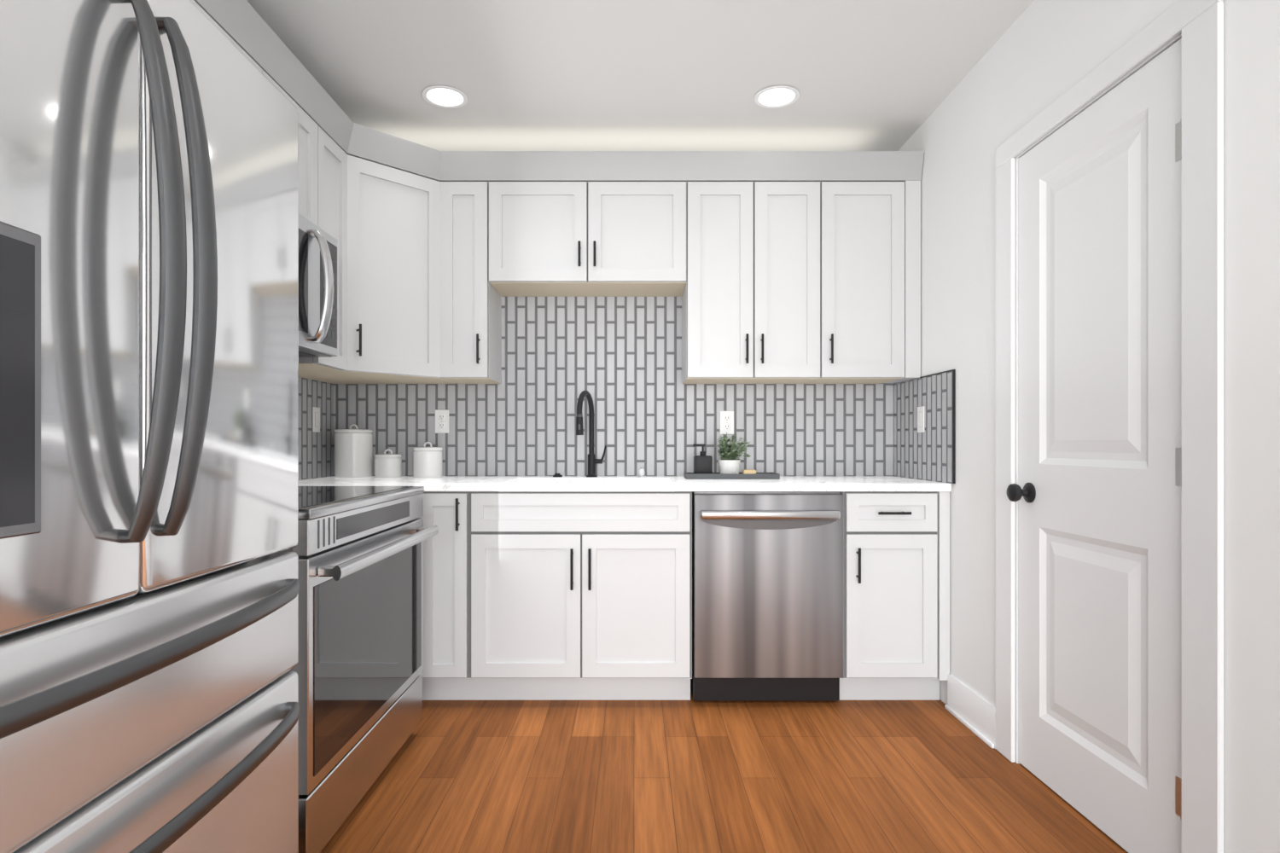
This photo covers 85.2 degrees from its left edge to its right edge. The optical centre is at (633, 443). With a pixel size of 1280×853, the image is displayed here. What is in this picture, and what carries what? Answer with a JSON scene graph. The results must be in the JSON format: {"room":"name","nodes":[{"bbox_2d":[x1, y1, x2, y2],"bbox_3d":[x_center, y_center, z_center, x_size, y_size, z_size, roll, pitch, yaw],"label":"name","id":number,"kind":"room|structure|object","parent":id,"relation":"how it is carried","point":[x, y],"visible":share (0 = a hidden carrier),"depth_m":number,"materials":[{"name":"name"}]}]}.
{"room":"kitchen","nodes":[
{"label":"kitchen","id":0,"kind":"room"},
{"bbox_2d":[246,0,1033,151],"bbox_3d":[-0.100,-1.455,0.515,3.010,0.060,6.070,0,0,0],"label":"ceiling","id":1,"kind":"structure","parent":0,"point":[652,75],"depth_m":2.62,"materials":[{"name":"white paint"}]},
{"bbox_2d":[421,86,468,108],"bbox_3d":[-0.775,-1.421,2.853,0.183,0.004,0.183,0,0,-15],"label":"recessed light","id":2,"kind":"object","parent":1,"relation":"in","point":[441,96],"depth_m":2.85,"materials":[{"name":"paint"}]},
{"bbox_2d":[753,86,799,108],"bbox_3d":[0.585,-1.421,2.853,0.183,0.004,0.183,0,0,-15],"label":"recessed light","id":3,"kind":"object","parent":1,"relation":"in","point":[769,97],"depth_m":2.85,"materials":[{"name":"paint"}]},
{"bbox_2d":[320,688,1128,852],"bbox_3d":[-0.100,1.105,0.515,3.010,0.060,6.070,0,0,0],"label":"floor","id":4,"kind":"structure","parent":0,"point":[691,776],"depth_m":2.19,"materials":[{"name":"brown wood"}]},
{"bbox_2d":[0,0,300,852],"bbox_3d":[-1.030,0.193,0.975,0.849,1.765,0.908,0,0,0],"label":"fridge","id":5,"kind":"object","parent":4,"relation":"on","point":[148,415],"visible":1,"depth_m":0.94,"materials":[{"name":"silver metal"}]},
{"bbox_2d":[281,486,438,852],"bbox_3d":[-1.093,0.616,2.124,0.754,0.918,0.908,0,0,0],"label":"range","id":6,"kind":"object","parent":4,"relation":"on","point":[357,668],"visible":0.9,"depth_m":1.95,"materials":[{"name":"silver metal"}]},
{"bbox_2d":[418,491,435,700],"bbox_3d":[-1.149,0.634,2.712,0.667,0.882,0.256,0,0,0],"label":"base cabinet","id":7,"kind":"object","parent":4,"relation":"on","point":[428,497],"depth_m":2.82,"materials":[{"name":"white paint"}]},
{"bbox_2d":[435,491,692,700],"bbox_3d":[-0.327,0.634,3.115,1.124,0.882,0.627,0,0,0],"label":"base cabinet","id":8,"kind":"object","parent":4,"relation":"on","point":[556,596],"depth_m":2.83,"materials":[{"name":"white paint"}]},
{"bbox_2d":[298,479,428,491],"bbox_3d":[-1.161,0.177,2.677,0.630,0.031,0.186,0,0,0],"label":"countertop","id":9,"kind":"structure","parent":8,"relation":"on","point":[424,483],"depth_m":2.82,"materials":[{"name":"stone"}]},
{"bbox_2d":[298,377,336,480],"bbox_3d":[-1.481,-0.082,2.425,0.008,0.486,1.950,0,0,0],"label":"tile backsplash","id":10,"kind":"structure","parent":9,"relation":"on","point":[316,450],"depth_m":3.23,"materials":[{"name":"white tile"}]},
{"bbox_2d":[312,407,319,432],"bbox_3d":[-1.473,-0.111,3.227,0.008,0.115,0.070,0,0,0],"label":"electrical outlet plate","id":11,"kind":"object","parent":10,"relation":"attached to","point":[316,411],"depth_m":3.21,"materials":[{"name":"white plastic"}]},
{"bbox_2d":[309,476,951,491],"bbox_3d":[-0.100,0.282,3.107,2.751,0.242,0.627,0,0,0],"label":"countertop","id":12,"kind":"structure","parent":8,"relation":"on","point":[654,484],"depth_m":2.79,"materials":[{"name":"stone"}]},
{"bbox_2d":[333,424,372,477],"bbox_3d":[-1.336,0.034,3.315,0.173,0.252,0.173,0,0,0],"label":"canister","id":13,"kind":"object","parent":12,"relation":"on","point":[353,453],"visible":1,"depth_m":3.24,"materials":[{"name":"white ceramic"}]},
{"bbox_2d":[374,448,401,477],"bbox_3d":[-1.166,0.093,3.300,0.124,0.134,0.124,0,0,0],"label":"canister","id":14,"kind":"object","parent":12,"relation":"on","point":[387,465],"visible":1,"depth_m":3.25,"materials":[{"name":"white ceramic"}]},
{"bbox_2d":[413,442,442,477],"bbox_3d":[-0.978,0.076,3.300,0.137,0.168,0.137,0,0,0],"label":"medium canister","id":15,"kind":"object","parent":12,"relation":"on","point":[427,462],"visible":1,"depth_m":3.24,"materials":[{"name":"white ceramic"}]},
{"bbox_2d":[552,473,562,477],"bbox_3d":[-0.368,0.151,3.345,0.046,0.018,0.046,0,0,0],"label":"button","id":16,"kind":"object","parent":12,"relation":"on","point":[557,475],"visible":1,"depth_m":3.33,"materials":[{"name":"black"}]},
{"bbox_2d":[576,390,606,477],"bbox_3d":[-0.197,-0.044,3.260,0.135,0.409,0.225,0,0,0],"label":"faucet","id":17,"kind":"object","parent":12,"relation":"on","point":[592,461],"visible":1,"depth_m":3.33,"materials":[{"name":"black metal"}]},
{"bbox_2d":[637,465,645,477],"bbox_3d":[0.037,0.134,3.340,0.042,0.053,0.042,0,0,0],"label":"glass","id":18,"kind":"object","parent":12,"relation":"on","point":[641,472],"visible":1,"depth_m":3.33,"materials":[{"name":"clear glass"}]},
{"bbox_2d":[683,472,779,479],"bbox_3d":[0.446,0.148,3.210,0.420,0.024,0.160,0,0,0],"label":"tray","id":19,"kind":"object","parent":12,"relation":"on","point":[733,476],"visible":0.98,"depth_m":3.13,"materials":[{"name":"grey stone"}]},
{"bbox_2d":[692,443,712,473],"bbox_3d":[0.316,0.078,3.215,0.085,0.152,0.080,0,0,0],"label":"soap bottle","id":20,"kind":"object","parent":19,"relation":"on","point":[702,462],"visible":0.88,"depth_m":3.17,"materials":[{"name":"black plastic"}]},
{"bbox_2d":[716,432,750,473],"bbox_3d":[0.465,0.050,3.218,0.169,0.207,0.152,0,0,0],"label":"plant","id":21,"kind":"object","parent":19,"relation":"on","point":[730,463],"visible":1,"depth_m":3.18,"materials":[{"name":"green plant"}]},
{"bbox_2d":[742,469,756,473],"bbox_3d":[0.562,0.137,3.210,0.155,0.034,0.120,0,0,0],"label":"sponge","id":22,"kind":"object","parent":19,"relation":"on","point":[748,471],"visible":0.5,"depth_m":3.18,"materials":[{"name":"beige"}]},
{"bbox_2d":[690,491,843,700],"bbox_3d":[0.548,0.637,3.095,0.605,0.876,0.611,0,0,0],"label":"dishwasher","id":23,"kind":"object","parent":4,"relation":"on","point":[767,596],"visible":0.98,"depth_m":2.82,"materials":[{"name":"silver metal"}]},
{"bbox_2d":[839,491,868,700],"bbox_3d":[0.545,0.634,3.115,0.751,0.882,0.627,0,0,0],"label":"base cabinet","id":24,"kind":"object","parent":4,"relation":"on","point":[854,683],"depth_m":2.82,"materials":[{"name":"white paint"}]},
{"bbox_2d":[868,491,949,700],"bbox_3d":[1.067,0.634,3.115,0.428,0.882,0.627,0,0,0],"label":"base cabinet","id":25,"kind":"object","parent":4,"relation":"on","point":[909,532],"depth_m":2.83,"materials":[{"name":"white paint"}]},
{"bbox_2d":[894,0,1279,852],"bbox_3d":[1.505,-0.175,0.515,0.440,2.500,5.830,0,0,0],"label":"wall","id":26,"kind":"structure","parent":0,"point":[1038,58],"depth_m":1.74,"materials":[{"name":"paint"}]},
{"bbox_2d":[889,369,955,483],"bbox_3d":[1.280,-0.077,3.090,0.010,0.475,0.621,0,0,0],"label":"tile backsplash","id":27,"kind":"structure","parent":26,"relation":"attached to","point":[929,455],"depth_m":3.05,"materials":[{"name":"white tile"}]},
{"bbox_2d":[917,406,925,432],"bbox_3d":[1.273,-0.107,3.088,0.008,0.115,0.070,0,0,0],"label":"electrical outlet plate","id":28,"kind":"object","parent":27,"relation":"attached to","point":[921,410],"depth_m":3.07,"materials":[{"name":"white plastic"}]},
{"bbox_2d":[944,674,995,749],"bbox_3d":[1.271,1.005,2.632,0.026,0.140,0.373,0,0,0],"label":"baseboard","id":29,"kind":"structure","parent":26,"relation":"attached to","point":[971,710],"depth_m":2.57,"materials":[{"name":"paint"}]},
{"bbox_2d":[1006,38,1181,852],"bbox_3d":[1.272,0.056,1.976,0.105,2.022,0.712,0,0,0],"label":"door","id":30,"kind":"structure","parent":26,"relation":"in","point":[1096,492],"depth_m":1.90,"materials":[{"name":"paint"}]},
{"bbox_2d":[995,0,1223,852],"bbox_3d":[1.337,0.018,1.978,0.134,2.113,0.934,0,0,0],"label":"door frame","id":31,"kind":"structure","parent":26,"relation":"attached to","point":[1195,27],"depth_m":1.58,"materials":[{"name":"paint"}]},
{"bbox_3d":[-0.100,-0.175,3.490,3.010,2.500,0.120,0,0,0],"label":"wall","id":32,"kind":"structure","parent":0,"visible":0},
{"bbox_2d":[189,0,319,226],"bbox_3d":[-1.321,-0.963,2.171,0.323,0.425,0.763,0,0,0],"label":"upper cabinet","id":33,"kind":"object","parent":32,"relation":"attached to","point":[308,130],"depth_m":2.48,"materials":[{"name":"grey paint"}]},
{"bbox_2d":[298,214,337,357],"bbox_3d":[-1.252,-0.530,2.171,0.462,0.434,0.757,0,0,0],"label":"over-the-range microwave","id":34,"kind":"object","parent":33,"relation":"attached to","point":[317,292],"visible":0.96,"depth_m":2.35,"materials":[{"name":"silver metal"}]},
{"bbox_2d":[193,0,924,181],"bbox_3d":[0.052,-1.234,1.812,2.460,0.117,2.623,0,0,0],"label":"crown molding","id":35,"kind":"structure","parent":33,"relation":"on","point":[247,29],"depth_m":3.08,"materials":[{"name":"grey paint"}]},
{"bbox_2d":[298,127,353,372],"bbox_3d":[-1.302,-0.735,2.708,0.361,0.880,0.311,0,0,0],"label":"upper cabinet","id":36,"kind":"object","parent":32,"relation":"attached to","point":[335,166],"depth_m":2.77,"materials":[{"name":"grey paint"}]},
{"bbox_2d":[298,156,452,383],"bbox_3d":[-1.147,-0.735,3.097,0.672,0.880,0.662,0,0,0],"label":"upper cabinet","id":37,"kind":"object","parent":32,"relation":"attached to","point":[403,220],"depth_m":2.99,"materials":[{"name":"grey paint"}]},
{"bbox_2d":[424,181,513,383],"bbox_3d":[-0.755,-0.735,3.248,0.328,0.880,0.361,0,0,0],"label":"upper cabinet","id":38,"kind":"object","parent":32,"relation":"attached to","point":[479,288],"depth_m":3.12,"materials":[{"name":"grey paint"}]},
{"bbox_2d":[503,181,691,296],"bbox_3d":[-0.208,-0.950,3.266,0.888,0.450,0.323,0,0,0],"label":"upper cabinet","id":39,"kind":"object","parent":32,"relation":"attached to","point":[561,239],"depth_m":3.12,"materials":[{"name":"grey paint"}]},
{"bbox_2d":[336,296,889,476],"bbox_3d":[-0.100,-0.292,3.426,2.769,0.906,0.008,0,0,0],"label":"tile backsplash","id":40,"kind":"structure","parent":32,"relation":"attached to","point":[619,359],"depth_m":3.42,"materials":[{"name":"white tile"}]},
{"bbox_2d":[435,409,448,433],"bbox_3d":[-0.944,-0.109,3.418,0.070,0.115,0.007,0,0,0],"label":"electrical outlet plate","id":41,"kind":"object","parent":40,"relation":"attached to","point":[442,421],"depth_m":3.42,"materials":[{"name":"white plastic"}]},
{"bbox_2d":[720,411,733,434],"bbox_3d":[0.457,-0.103,3.418,0.070,0.115,0.007,0,0,0],"label":"electrical outlet plate","id":42,"kind":"object","parent":40,"relation":"attached to","point":[726,417],"depth_m":3.42,"materials":[{"name":"white plastic"}]},
{"bbox_2d":[667,181,837,383],"bbox_3d":[0.536,-0.735,3.266,0.721,0.880,0.323,0,0,0],"label":"upper cabinet","id":43,"kind":"object","parent":32,"relation":"attached to","point":[794,282],"depth_m":3.12,"materials":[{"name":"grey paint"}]},
{"bbox_2d":[827,180,920,383],"bbox_3d":[1.027,-0.735,3.266,0.507,0.880,0.323,0,0,0],"label":"upper cabinet","id":44,"kind":"object","parent":32,"relation":"attached to","point":[879,223],"depth_m":3.12,"materials":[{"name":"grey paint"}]}
]}

